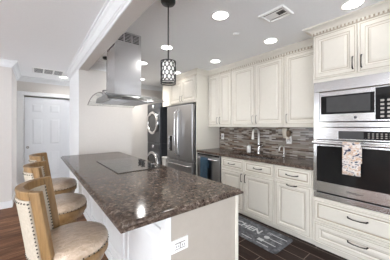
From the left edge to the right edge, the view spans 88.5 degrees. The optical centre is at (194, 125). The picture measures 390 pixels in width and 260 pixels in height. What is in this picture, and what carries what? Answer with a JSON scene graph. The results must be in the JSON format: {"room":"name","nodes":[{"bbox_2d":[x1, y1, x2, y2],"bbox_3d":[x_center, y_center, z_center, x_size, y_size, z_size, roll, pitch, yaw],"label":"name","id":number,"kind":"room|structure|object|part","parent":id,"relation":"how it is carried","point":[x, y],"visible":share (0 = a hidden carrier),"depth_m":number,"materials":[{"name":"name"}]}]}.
{"room":"kitchen","nodes":[
{"label":"kitchen","id":0,"kind":"room"},
{"bbox_2d":[0,66,16,201],"bbox_3d":[-5.059,0.140,2.714,3.890,2.480,1.360,0,0,-39],"label":"wall","id":1,"kind":"structure","parent":0,"point":[8,82],"depth_m":3.37,"materials":[{"name":"paint"}]},
{"bbox_2d":[0,58,17,67],"bbox_3d":[-4.578,-1.045,2.177,3.970,0.110,0.080,0,0,-39],"label":"trim","id":2,"kind":"structure","parent":1,"relation":"attached to","point":[3,62],"depth_m":3.33,"materials":[{"name":"paint"}]},
{"bbox_2d":[0,184,17,209],"bbox_3d":[-5.018,1.323,2.674,3.905,0.115,1.275,0,0,-39],"label":"baseboard","id":3,"kind":"structure","parent":1,"relation":"attached to","point":[8,204],"depth_m":3.35,"materials":[{"name":"paint"}]},
{"bbox_2d":[12,62,20,79],"bbox_3d":[-3.453,-1.045,3.884,0.080,0.110,1.340,0,0,-39],"label":"trim","id":4,"kind":"structure","parent":1,"relation":"attached to","point":[15,68],"depth_m":3.79,"materials":[{"name":"paint"}]},
{"bbox_2d":[17,81,69,99],"bbox_3d":[-3.154,0.140,5.455,2.710,2.480,0.740,0,0,-39],"label":"wall","id":5,"kind":"structure","parent":0,"point":[21,86],"depth_m":4.70,"materials":[{"name":"paint"}]},
{"bbox_2d":[17,91,69,184],"bbox_3d":[-3.234,0.305,4.955,1.760,2.150,0.120,0,0,-39],"label":"trim","id":6,"kind":"structure","parent":5,"relation":"attached to","point":[20,94],"depth_m":4.41,"materials":[{"name":"paint"}]},
{"bbox_2d":[17,76,69,85],"bbox_3d":[-2.898,-1.045,5.135,2.510,0.110,0.080,0,0,-39],"label":"trim","id":7,"kind":"structure","parent":5,"relation":"attached to","point":[22,78],"depth_m":4.65,"materials":[{"name":"paint"}]},
{"bbox_2d":[24,97,65,181],"bbox_3d":[-3.513,0.359,4.727,0.790,2.018,0.039,0,0,-39],"label":"door","id":8,"kind":"structure","parent":5,"relation":"in","point":[44,118],"depth_m":4.73,"materials":[{"name":"paint"}]},
{"bbox_2d":[66,100,69,177],"bbox_3d":[-2.949,0.359,5.239,0.800,2.018,0.035,0,0,-39],"label":"door frame","id":9,"kind":"structure","parent":5,"relation":"in","point":[67,101],"depth_m":5.02,"materials":[{"name":"paint"}]},
{"bbox_2d":[79,69,132,193],"bbox_3d":[-1.879,0.140,3.965,0.900,2.480,1.060,0,0,-39],"label":"wall","id":10,"kind":"structure","parent":0,"point":[102,129],"depth_m":3.47,"materials":[{"name":"paint"}]},
{"bbox_2d":[70,69,78,192],"bbox_3d":[-2.232,0.170,3.680,0.008,2.190,1.065,0,0,-39],"label":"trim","id":11,"kind":"structure","parent":10,"relation":"attached to","point":[74,82],"depth_m":3.58,"materials":[{"name":"white paint"}]},
{"bbox_2d":[90,61,106,71],"bbox_3d":[-1.441,-1.030,3.586,0.850,0.140,0.080,0,0,-39],"label":"trim","id":12,"kind":"structure","parent":10,"relation":"attached to","point":[101,66],"depth_m":3.44,"materials":[{"name":"paint"}]},
{"bbox_2d":[66,0,132,79],"bbox_3d":[-0.650,-1.014,1.657,0.075,0.172,6.200,0,0,-39],"label":"trim","id":13,"kind":"structure","parent":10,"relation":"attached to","point":[112,10],"depth_m":2.11,"materials":[{"name":"paint"}]},
{"bbox_2d":[133,89,162,159],"bbox_3d":[-1.482,0.140,5.358,1.780,2.480,0.100,0,0,-39],"label":"wall","id":14,"kind":"structure","parent":0,"point":[140,112],"depth_m":5.36,"materials":[{"name":"paint"}]},
{"bbox_2d":[141,84,162,90],"bbox_3d":[-1.426,-1.045,5.288,1.780,0.110,0.080,0,0,-39],"label":"trim","id":15,"kind":"structure","parent":14,"relation":"attached to","point":[147,87],"depth_m":5.48,"materials":[{"name":"paint"}]},
{"bbox_2d":[0,201,347,259],"bbox_3d":[-1.835,1.430,1.477,7.380,0.100,9.800,0,0,-39],"label":"floor","id":16,"kind":"structure","parent":0,"point":[299,249],"depth_m":2.27,"materials":[{"name":"brown wood"}]},
{"bbox_2d":[29,152,76,194],"bbox_3d":[-1.738,0.862,2.470,0.485,1.044,0.433,0,0,-39],"label":"bar stool","id":17,"kind":"object","parent":16,"relation":"on","point":[61,185],"visible":0.37,"depth_m":2.41,"materials":[{"name":"beige fabric"}]},
{"bbox_3d":[-1.855,0.590,2.404,0.214,0.500,0.405,0,0,-30],"label":"frame","id":18,"kind":"part","parent":17,"relation":"part of","materials":[{"name":"beige wood"}]},
{"bbox_2d":[52,177,76,190],"bbox_3d":[-1.712,0.713,2.485,0.420,0.094,0.420,0,0,-39],"label":"seat cushion","id":19,"kind":"object","parent":17,"relation":"on","point":[62,183],"depth_m":2.42,"materials":[{"name":"beige fabric"}]},
{"bbox_3d":[-1.712,0.805,2.485,0.422,0.110,0.422,0,0,-39],"label":"seat frame","id":20,"kind":"part","parent":17,"relation":"part of","materials":[{"name":"beige wood"}]},
{"bbox_2d":[23,160,86,225],"bbox_3d":[-1.280,0.862,1.857,0.485,1.044,0.433,0,0,-39],"label":"bar stool","id":21,"kind":"object","parent":16,"relation":"on","point":[70,206],"visible":0.3,"depth_m":1.78,"materials":[{"name":"beige fabric"}]},
{"bbox_3d":[-1.397,0.590,1.791,0.214,0.500,0.405,0,0,-30],"label":"frame","id":22,"kind":"part","parent":21,"relation":"part of","materials":[{"name":"beige wood"}]},
{"bbox_2d":[55,193,85,213],"bbox_3d":[-1.254,0.713,1.872,0.420,0.094,0.420,0,0,-39],"label":"seat cushion","id":23,"kind":"object","parent":21,"relation":"on","point":[67,203],"depth_m":1.81,"materials":[{"name":"beige fabric"}]},
{"bbox_3d":[-1.254,0.805,1.872,0.422,0.110,0.422,0,0,-39],"label":"seat frame","id":24,"kind":"part","parent":21,"relation":"part of","materials":[{"name":"beige wood"}]},
{"bbox_2d":[14,176,108,259],"bbox_3d":[-0.804,0.862,1.251,0.485,1.044,0.433,0,0,-39],"label":"bar stool","id":25,"kind":"object","parent":16,"relation":"on","point":[44,238],"visible":1,"depth_m":1.12,"materials":[{"name":"beige fabric"}]},
{"bbox_3d":[-0.830,0.560,1.030,0.055,0.330,0.009,0,0,-30],"label":"nailhead trim","id":26,"kind":"part","parent":25,"relation":"part of","materials":[{"name":"brown metal"}]},
{"bbox_3d":[-0.921,0.590,1.185,0.214,0.500,0.405,0,0,-30],"label":"frame","id":27,"kind":"part","parent":25,"relation":"part of","materials":[{"name":"beige wood"}]},
{"bbox_3d":[-0.961,0.560,1.324,0.055,0.330,0.009,0,0,-30],"label":"nailhead trim","id":28,"kind":"part","parent":25,"relation":"part of","materials":[{"name":"brown metal"}]},
{"bbox_2d":[50,221,107,259],"bbox_3d":[-0.778,0.713,1.266,0.420,0.094,0.420,0,0,-39],"label":"seat cushion","id":29,"kind":"object","parent":25,"relation":"on","point":[81,240],"depth_m":1.20,"materials":[{"name":"beige fabric"}]},
{"bbox_3d":[-0.778,0.746,1.266,0.429,0.010,0.431,0,0,-39],"label":"seat nailhead trim","id":30,"kind":"part","parent":25,"relation":"part of","materials":[{"name":"brown metal"}]},
{"bbox_3d":[-0.778,0.805,1.266,0.422,0.110,0.422,0,0,-39],"label":"seat frame","id":31,"kind":"part","parent":25,"relation":"part of","materials":[{"name":"beige wood"}]},
{"bbox_2d":[147,142,166,164],"bbox_3d":[-0.834,0.907,5.329,0.745,0.945,0.695,0,0,-39],"label":"washing machine","id":32,"kind":"object","parent":16,"relation":"on","point":[156,151],"visible":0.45,"depth_m":4.98,"materials":[{"name":"metal"}]},
{"bbox_3d":[-1.094,0.940,5.121,0.060,0.600,0.600,0,0,-39],"label":"door","id":33,"kind":"part","parent":32,"relation":"part of","materials":[{"name":"silver metal"}]},
{"bbox_3d":[-1.076,0.517,5.136,0.012,0.125,0.635,0,0,-39],"label":"control panel","id":34,"kind":"part","parent":32,"relation":"part of","materials":[{"name":"metal"}]},
{"bbox_2d":[147,103,166,143],"bbox_3d":[-0.834,-0.071,5.329,0.745,1.008,0.695,0,0,-39],"label":"dryer","id":35,"kind":"object","parent":32,"relation":"on","point":[157,114],"visible":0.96,"depth_m":4.96,"materials":[{"name":"metal"}]},
{"bbox_3d":[-1.094,-0.080,5.121,0.060,0.600,0.600,0,0,-39],"label":"door","id":36,"kind":"part","parent":35,"relation":"part of","materials":[{"name":"silver metal"}]},
{"bbox_3d":[-1.076,-0.487,5.136,0.012,0.135,0.635,0,0,-39],"label":"control panel","id":37,"kind":"part","parent":35,"relation":"part of","materials":[{"name":"metal"}]},
{"bbox_2d":[82,186,237,259],"bbox_3d":[-0.769,0.941,2.393,0.650,0.878,2.762,0,0,-39],"label":"kitchen island","id":38,"kind":"object","parent":16,"relation":"on","point":[211,230],"visible":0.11,"depth_m":1.37,"materials":[{"name":"beige paint"}]},
{"bbox_3d":[-1.022,1.330,2.230,0.010,0.100,2.700,0,0,-39],"label":"trim","id":39,"kind":"part","parent":38,"relation":"part of","materials":[{"name":"white wood"}]},
{"bbox_3d":[-1.009,0.930,2.212,0.012,0.620,2.595,0,0,-39],"label":"seating panel","id":40,"kind":"part","parent":38,"relation":"part of","materials":[{"name":"white wood"}]},
{"bbox_2d":[61,152,242,233],"bbox_3d":[-0.865,0.484,2.300,0.902,0.036,2.797,0,0,-39],"label":"island countertop","id":41,"kind":"structure","parent":38,"relation":"on","point":[136,199],"depth_m":1.45,"materials":[{"name":"brown stone"}]},
{"bbox_2d":[97,157,162,173],"bbox_3d":[-0.826,0.441,2.445,0.505,0.050,0.880,0,0,-39],"label":"cooktop","id":42,"kind":"object","parent":41,"relation":"in","point":[122,165],"visible":1,"depth_m":2.32,"materials":[{"name":"glass"}]},
{"bbox_3d":[-0.167,0.941,1.146,0.032,0.878,0.062,0,0,-39],"label":"corner post","id":43,"kind":"part","parent":38,"relation":"part of","materials":[{"name":"white wood"}]},
{"bbox_2d":[171,235,187,254],"bbox_3d":[-0.088,0.695,1.169,0.118,0.073,0.014,0,0,-39],"label":"wall outlet","id":44,"kind":"object","parent":38,"relation":"attached to","point":[179,244],"visible":1,"depth_m":1.16,"materials":[{"name":"white plastic"}]},
{"bbox_3d":[0.078,0.941,1.317,0.568,0.878,0.010,0,0,-39],"label":"panel","id":45,"kind":"part","parent":38,"relation":"part of","materials":[{"name":"beige paint"}]},
{"bbox_3d":[0.295,0.941,1.515,0.030,0.878,0.062,0,0,-39],"label":"corner post","id":46,"kind":"part","parent":38,"relation":"part of","materials":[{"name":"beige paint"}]},
{"bbox_2d":[162,156,168,165],"bbox_3d":[-0.625,1.058,4.815,0.296,0.645,0.196,0,0,-39],"label":"bin","id":47,"kind":"object","parent":16,"relation":"on","point":[164,158],"visible":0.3,"depth_m":4.71,"materials":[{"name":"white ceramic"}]},
{"bbox_2d":[166,103,195,174],"bbox_3d":[-0.108,0.450,4.415,0.772,1.800,0.940,0,0,-39],"label":"refrigerator","id":48,"kind":"object","parent":16,"relation":"on","point":[181,119],"visible":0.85,"depth_m":4.11,"materials":[{"name":"grey metal"}]},
{"bbox_3d":[-0.471,0.142,4.431,0.070,1.145,0.462,0,0,-39],"label":"door","id":49,"kind":"part","parent":48,"relation":"part of","materials":[{"name":"grey metal"}]},
{"bbox_3d":[-0.413,0.150,4.248,0.086,0.980,0.028,0,0,-39],"label":"handle","id":50,"kind":"part","parent":48,"relation":"part of","materials":[{"name":"metal"}]},
{"bbox_3d":[-0.344,0.150,4.162,0.086,0.980,0.028,0,0,-39],"label":"handle","id":51,"kind":"part","parent":48,"relation":"part of","materials":[{"name":"metal"}]},
{"bbox_3d":[-0.322,1.024,4.244,0.070,0.592,0.940,0,0,-39],"label":"freezer drawer","id":52,"kind":"part","parent":48,"relation":"part of","materials":[{"name":"grey metal"}]},
{"bbox_3d":[-0.175,0.142,4.061,0.070,1.145,0.472,0,0,-39],"label":"door","id":53,"kind":"part","parent":48,"relation":"part of","materials":[{"name":"grey metal"}]},
{"bbox_2d":[196,75,218,174],"bbox_3d":[0.267,0.195,4.081,0.616,2.370,0.022,0,0,-39],"label":"panel","id":54,"kind":"object","parent":16,"relation":"on","point":[207,137],"visible":0.54,"depth_m":3.99,"materials":[{"name":"beige paint"}]},
{"bbox_2d":[197,152,220,182],"bbox_3d":[0.448,0.944,3.813,0.656,0.872,0.612,0,0,-39],"label":"dishwasher","id":55,"kind":"object","parent":16,"relation":"on","point":[214,170],"visible":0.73,"depth_m":3.54,"materials":[{"name":"grey metal"}]},
{"bbox_2d":[200,157,208,178],"bbox_3d":[0.171,0.777,3.646,0.053,0.406,0.190,0,0,-39],"label":"hand towel","id":56,"kind":"object","parent":55,"relation":"hanging from","point":[204,163],"visible":0.94,"depth_m":3.62,"materials":[{"name":"blue fabric"}]},
{"bbox_2d":[221,156,276,228],"bbox_3d":[0.960,0.944,3.196,0.638,0.872,0.975,0,0,-39],"label":"base cabinet","id":57,"kind":"object","parent":16,"relation":"on","point":[256,180],"visible":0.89,"depth_m":2.89,"materials":[{"name":"beige paint"}]},
{"bbox_3d":[0.595,0.607,3.210,0.021,0.177,0.460,0,0,-39],"label":"drawer","id":58,"kind":"part","parent":57,"relation":"part of","materials":[{"name":"beige paint"}]},
{"bbox_3d":[0.595,1.004,3.210,0.021,0.583,0.460,0,0,-39],"label":"door","id":59,"kind":"part","parent":57,"relation":"part of","materials":[{"name":"beige paint"}]},
{"bbox_2d":[197,148,312,170],"bbox_3d":[0.920,0.485,3.261,0.622,0.038,2.069,0,0,-39],"label":"countertop","id":60,"kind":"structure","parent":57,"relation":"on","point":[289,161],"depth_m":2.96,"materials":[{"name":"brown stone"}]},
{"bbox_2d":[247,142,250,152],"bbox_3d":[0.946,0.377,3.526,0.081,0.178,0.072,0,0,-1],"label":"soap dispenser","id":61,"kind":"object","parent":60,"relation":"on","point":[248,146],"visible":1,"depth_m":3.50,"materials":[{"name":"white plastic"}]},
{"bbox_2d":[240,154,273,159],"bbox_3d":[0.957,0.593,3.174,0.360,0.175,0.780,0,0,-39],"label":"sink","id":62,"kind":"object","parent":60,"relation":"in","point":[240,154],"visible":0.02,"depth_m":3.34,"materials":[{"name":"metal"}]},
{"bbox_2d":[251,128,262,153],"bbox_3d":[1.017,0.250,3.303,0.271,0.431,0.117,0,0,-39],"label":"kitchen faucet","id":63,"kind":"object","parent":60,"relation":"on","point":[259,146],"visible":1,"depth_m":3.38,"materials":[{"name":"silver metal"}]},
{"bbox_3d":[1.008,0.167,3.315,0.037,0.265,0.248,0,0,43],"label":"spout","id":64,"kind":"part","parent":63,"relation":"part of","materials":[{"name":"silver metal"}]},
{"bbox_2d":[279,145,285,156],"bbox_3d":[1.322,0.380,3.038,0.128,0.171,0.060,0,0,-5],"label":"tap","id":65,"kind":"object","parent":60,"relation":"on","point":[284,153],"visible":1,"depth_m":3.04,"materials":[{"name":"silver metal"}]},
{"bbox_3d":[0.893,0.607,2.836,0.021,0.177,0.477,0,0,-39],"label":"drawer","id":66,"kind":"part","parent":57,"relation":"part of","materials":[{"name":"beige paint"}]},
{"bbox_3d":[0.893,1.004,2.836,0.021,0.583,0.477,0,0,-39],"label":"door","id":67,"kind":"part","parent":57,"relation":"part of","materials":[{"name":"beige paint"}]},
{"bbox_2d":[238,215,292,253],"bbox_3d":[0.585,1.375,2.827,0.435,0.010,1.415,0,0,-39],"label":"kitchen rug","id":68,"kind":"object","parent":16,"relation":"on","point":[272,241],"visible":0.73,"depth_m":2.48,"materials":[{"name":"grey fabric"}]},
{"bbox_2d":[241,232,285,246],"bbox_3d":[0.644,1.370,2.724,0.309,0.001,1.110,0,0,-39],"label":"print","id":69,"kind":"object","parent":68,"relation":"on","point":[265,239],"depth_m":2.43},
{"bbox_2d":[275,165,314,244],"bbox_3d":[1.412,0.944,2.631,0.638,0.872,0.468,0,0,-39],"label":"base cabinet","id":70,"kind":"object","parent":16,"relation":"on","point":[294,192],"visible":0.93,"depth_m":2.43,"materials":[{"name":"beige paint"}]},
{"bbox_3d":[1.194,0.607,2.460,0.021,0.177,0.440,0,0,-39],"label":"drawer","id":71,"kind":"part","parent":70,"relation":"part of","materials":[{"name":"beige paint"}]},
{"bbox_3d":[1.194,1.004,2.460,0.021,0.583,0.440,0,0,-39],"label":"door","id":72,"kind":"part","parent":70,"relation":"part of","materials":[{"name":"beige paint"}]},
{"bbox_2d":[302,0,389,259],"bbox_3d":[1.801,0.141,2.122,0.694,2.479,0.973,0,0,-39],"label":"oven tower","id":73,"kind":"object","parent":16,"relation":"on","point":[356,43],"visible":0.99,"depth_m":1.98,"materials":[{"name":"beige paint"}]},
{"bbox_3d":[1.463,-0.762,2.108,0.021,0.485,0.389,0,0,-39],"label":"door","id":74,"kind":"part","parent":73,"relation":"part of","materials":[{"name":"beige paint"}]},
{"bbox_3d":[1.649,-1.057,2.000,0.305,0.084,0.973,0,0,-39],"label":"crown","id":75,"kind":"part","parent":73,"relation":"part of","materials":[{"name":"beige paint"}]},
{"bbox_2d":[312,128,389,214],"bbox_3d":[1.756,0.404,2.096,0.599,0.772,0.769,0,0,-39],"label":"wall oven","id":76,"kind":"object","parent":73,"relation":"in","point":[370,191],"visible":0.99,"depth_m":1.95,"materials":[{"name":"silver metal"}]},
{"bbox_3d":[1.544,0.182,1.929,0.059,0.031,0.753,0,0,-39],"label":"handle","id":77,"kind":"part","parent":76,"relation":"part of","materials":[{"name":"metal"}]},
{"bbox_2d":[342,142,361,176],"bbox_3d":[1.517,0.316,1.935,0.058,0.318,0.143,0,0,-39],"label":"dish towel","id":78,"kind":"object","parent":76,"relation":"hanging from","point":[351,151],"visible":0.99,"depth_m":1.91,"materials":[{"name":"fabric"}]},
{"bbox_3d":[1.585,0.081,1.958,0.018,0.126,0.769,0,0,-39],"label":"control panel","id":79,"kind":"part","parent":76,"relation":"part of","materials":[{"name":"metal"}]},
{"bbox_3d":[1.586,0.762,1.960,0.014,0.056,0.769,0,0,-39],"label":"trim","id":80,"kind":"part","parent":76,"relation":"part of","materials":[{"name":"metal"}]},
{"bbox_3d":[1.589,1.183,1.952,0.021,0.223,0.791,0,0,-39],"label":"drawer","id":81,"kind":"part","parent":73,"relation":"part of","materials":[{"name":"beige paint"}]},
{"bbox_3d":[1.589,0.939,1.952,0.021,0.238,0.791,0,0,-39],"label":"drawer","id":82,"kind":"part","parent":73,"relation":"part of","materials":[{"name":"beige paint"}]},
{"bbox_2d":[314,72,389,126],"bbox_3d":[1.749,-0.235,2.090,0.457,0.494,0.769,0,0,-39],"label":"microwave","id":83,"kind":"object","parent":73,"relation":"in","point":[369,106],"visible":1,"depth_m":1.97,"materials":[{"name":"metal"}]},
{"bbox_3d":[1.584,-0.205,1.958,0.028,0.318,0.645,0,0,-39],"label":"door","id":84,"kind":"part","parent":83,"relation":"part of","materials":[{"name":"metal"}]},
{"bbox_3d":[1.715,-0.207,1.771,0.003,0.295,0.177,0,0,-39],"label":"control panel","id":85,"kind":"part","parent":83,"relation":"part of","materials":[{"name":"black glass"}]},
{"bbox_3d":[1.568,0.914,1.936,0.034,0.020,0.170,0,0,-39],"label":"handle","id":86,"kind":"part","parent":73,"relation":"part of","materials":[{"name":"brown metal"}]},
{"bbox_3d":[1.568,1.154,1.936,0.034,0.020,0.170,0,0,-39],"label":"handle","id":87,"kind":"part","parent":73,"relation":"part of","materials":[{"name":"brown metal"}]},
{"bbox_3d":[1.712,-0.762,1.796,0.021,0.485,0.394,0,0,-39],"label":"door","id":88,"kind":"part","parent":73,"relation":"part of","materials":[{"name":"beige paint"}]},
{"bbox_2d":[0,0,383,86],"bbox_3d":[-1.835,-1.150,1.477,7.380,0.100,9.800,0,0,-39],"label":"ceiling","id":89,"kind":"structure","parent":0,"point":[46,34],"depth_m":2.30,"materials":[{"name":"paint"}]},
{"bbox_2d":[32,67,64,75],"bbox_3d":[-2.964,-1.095,4.057,0.520,0.010,0.460,0,0,-39],"label":"ceiling vent","id":90,"kind":"object","parent":89,"relation":"in","point":[34,69],"visible":1,"depth_m":4.01,"materials":[{"name":"white plastic"}]},
{"bbox_2d":[79,0,154,70],"bbox_3d":[-0.241,-1.012,1.306,0.125,0.175,5.140,0,0,-39],"label":"ceiling beam","id":91,"kind":"structure","parent":89,"relation":"attached to","point":[136,8],"depth_m":1.90,"materials":[{"name":"paint"}]},
{"bbox_2d":[88,32,164,107],"bbox_3d":[-0.886,-0.688,2.477,0.628,0.825,0.943,0,0,-39],"label":"range hood","id":92,"kind":"object","parent":89,"relation":"hanging from","point":[124,56],"visible":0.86,"depth_m":2.34,"materials":[{"name":"metal"}]},
{"bbox_2d":[160,45,173,49],"bbox_3d":[-0.394,-1.097,2.797,0.190,0.007,0.190,0,0,-39],"label":"recessed light","id":93,"kind":"object","parent":89,"relation":"in","point":[164,47],"visible":0.94,"depth_m":2.79,"materials":[{"name":"white plastic"}]},
{"bbox_2d":[160,0,175,85],"bbox_3d":[-0.235,-0.734,1.758,0.137,0.732,0.137,0,0,-39],"label":"pendant lamp","id":94,"kind":"object","parent":89,"relation":"hanging from","point":[167,72],"visible":1,"depth_m":1.72,"materials":[{"name":"black metal"}]},
{"bbox_3d":[-0.235,-0.469,1.758,0.137,0.201,0.137,0,0,-39],"label":"lamp shade","id":95,"kind":"part","parent":94,"relation":"part of","materials":[{"name":"black metal"}]},
{"bbox_3d":[-0.235,-0.474,1.758,0.108,0.165,0.108,0,0,-39],"label":"lamp shade","id":96,"kind":"part","parent":94,"relation":"part of","materials":[{"name":"white glass"}]},
{"bbox_3d":[-0.235,-0.818,1.758,0.011,0.505,0.012,0,0,-39],"label":"rod","id":97,"kind":"part","parent":94,"relation":"part of","materials":[{"name":"black metal"}]},
{"bbox_2d":[210,59,220,62],"bbox_3d":[0.344,-1.097,3.387,0.190,0.007,0.190,0,0,-39],"label":"recessed light","id":98,"kind":"object","parent":89,"relation":"in","point":[213,60],"visible":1,"depth_m":3.39,"materials":[{"name":"white plastic"}]},
{"bbox_2d":[211,10,229,20],"bbox_3d":[0.253,-1.097,1.989,0.190,0.007,0.190,0,0,-39],"label":"recessed light","id":99,"kind":"object","parent":89,"relation":"in","point":[219,15],"visible":1,"depth_m":1.98,"materials":[{"name":"white plastic"}]},
{"bbox_2d":[263,38,278,43],"bbox_3d":[0.977,-1.097,2.581,0.190,0.007,0.190,0,0,-39],"label":"recessed light","id":100,"kind":"object","parent":89,"relation":"in","point":[268,40],"visible":1,"depth_m":2.56,"materials":[{"name":"white plastic"}]},
{"bbox_2d":[258,4,293,23],"bbox_3d":[0.795,-1.092,1.968,0.210,0.016,0.250,0,0,-39],"label":"ceiling vent","id":101,"kind":"object","parent":89,"relation":"in","point":[280,12],"visible":1,"depth_m":1.96,"materials":[{"name":"white plastic"}]},
{"bbox_2d":[340,0,365,9],"bbox_3d":[1.420,-1.097,1.802,0.190,0.007,0.190,0,0,-39],"label":"recessed light","id":102,"kind":"object","parent":89,"relation":"in","point":[350,4],"visible":1,"depth_m":1.80,"materials":[{"name":"white plastic"}]},
{"bbox_3d":[1.645,0.140,2.955,0.100,2.480,7.760,0,0,-39],"label":"wall","id":103,"kind":"structure","parent":0,"visible":0},
{"bbox_2d":[163,75,204,106],"bbox_3d":[-0.153,-0.743,4.585,0.670,0.555,1.288,0,0,-39],"label":"upper cabinet","id":104,"kind":"object","parent":103,"relation":"attached to","point":[184,91],"visible":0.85,"depth_m":4.28,"materials":[{"name":"beige paint"}]},
{"bbox_3d":[-0.679,-0.738,4.773,0.022,0.545,0.333,0,0,-39],"label":"filler panel","id":105,"kind":"part","parent":104,"relation":"part of","materials":[{"name":"beige paint"}]},
{"bbox_3d":[-0.422,-0.740,4.452,0.021,0.490,0.450,0,0,-39],"label":"door","id":106,"kind":"part","parent":104,"relation":"part of","materials":[{"name":"beige paint"}]},
{"bbox_3d":[-0.132,-0.740,4.090,0.021,0.490,0.462,0,0,-39],"label":"door","id":107,"kind":"part","parent":104,"relation":"part of","materials":[{"name":"beige paint"}]},
{"bbox_2d":[162,38,312,83],"bbox_3d":[0.371,-1.044,3.662,0.366,0.111,3.385,0,0,-39],"label":"crown molding","id":108,"kind":"structure","parent":104,"relation":"attached to","point":[306,44],"depth_m":3.18,"materials":[{"name":"beige paint"}]},
{"bbox_2d":[219,127,313,158],"bbox_3d":[1.170,0.230,3.459,0.012,0.500,2.060,0,0,-39],"label":"wall","id":109,"kind":"structure","parent":103,"relation":"attached to","point":[235,138],"depth_m":3.34,"materials":[{"name":"tile"}]},
{"bbox_2d":[208,71,232,126],"bbox_3d":[0.579,-0.501,3.908,0.372,1.037,0.628,0,0,-39],"label":"upper cabinet","id":110,"kind":"object","parent":109,"relation":"attached to","point":[219,86],"visible":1,"depth_m":3.78,"materials":[{"name":"beige paint"}]},
{"bbox_3d":[0.367,-0.499,3.943,0.021,0.972,0.292,0,0,-39],"label":"door","id":111,"kind":"part","parent":110,"relation":"part of","materials":[{"name":"beige paint"}]},
{"bbox_3d":[0.559,-0.499,3.703,0.021,0.972,0.307,0,0,-39],"label":"door","id":112,"kind":"part","parent":110,"relation":"part of","materials":[{"name":"beige paint"}]},
{"bbox_2d":[232,56,284,126],"bbox_3d":[1.074,-0.501,3.289,0.372,1.037,0.952,0,0,-39],"label":"upper cabinet","id":113,"kind":"object","parent":109,"relation":"attached to","point":[258,90],"visible":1,"depth_m":3.12,"materials":[{"name":"beige paint"}]},
{"bbox_3d":[0.815,-0.499,3.383,0.021,0.972,0.457,0,0,-39],"label":"door","id":114,"kind":"part","parent":113,"relation":"part of","materials":[{"name":"beige paint"}]},
{"bbox_3d":[0.966,0.006,3.202,0.012,0.022,0.950,0,0,-39],"label":"light rail","id":115,"kind":"part","parent":113,"relation":"part of","materials":[{"name":"beige paint"}]},
{"bbox_3d":[1.107,-0.499,3.018,0.021,0.972,0.462,0,0,-39],"label":"door","id":116,"kind":"part","parent":113,"relation":"part of","materials":[{"name":"beige paint"}]},
{"bbox_2d":[286,136,291,143],"bbox_3d":[1.450,0.215,3.087,0.014,0.118,0.078,0,0,-39],"label":"wall outlet","id":117,"kind":"object","parent":109,"relation":"attached to","point":[288,141],"visible":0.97,"depth_m":3.08,"materials":[{"name":"white plastic"}]},
{"bbox_2d":[282,128,290,138],"bbox_3d":[1.413,0.117,3.092,0.084,0.175,0.130,0,0,-39],"label":"air freshener","id":118,"kind":"object","parent":117,"relation":"attached to","point":[286,133],"visible":1,"depth_m":3.07,"materials":[{"name":"beige plastic"}]},
{"bbox_2d":[284,48,313,126],"bbox_3d":[1.524,-0.501,2.727,0.372,1.037,0.482,0,0,-39],"label":"upper cabinet","id":119,"kind":"object","parent":109,"relation":"attached to","point":[299,82],"visible":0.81,"depth_m":2.65,"materials":[{"name":"beige paint"}]},
{"bbox_3d":[1.415,0.006,2.639,0.012,0.022,0.480,0,0,-39],"label":"light rail","id":120,"kind":"part","parent":119,"relation":"part of","materials":[{"name":"beige paint"}]}
]}

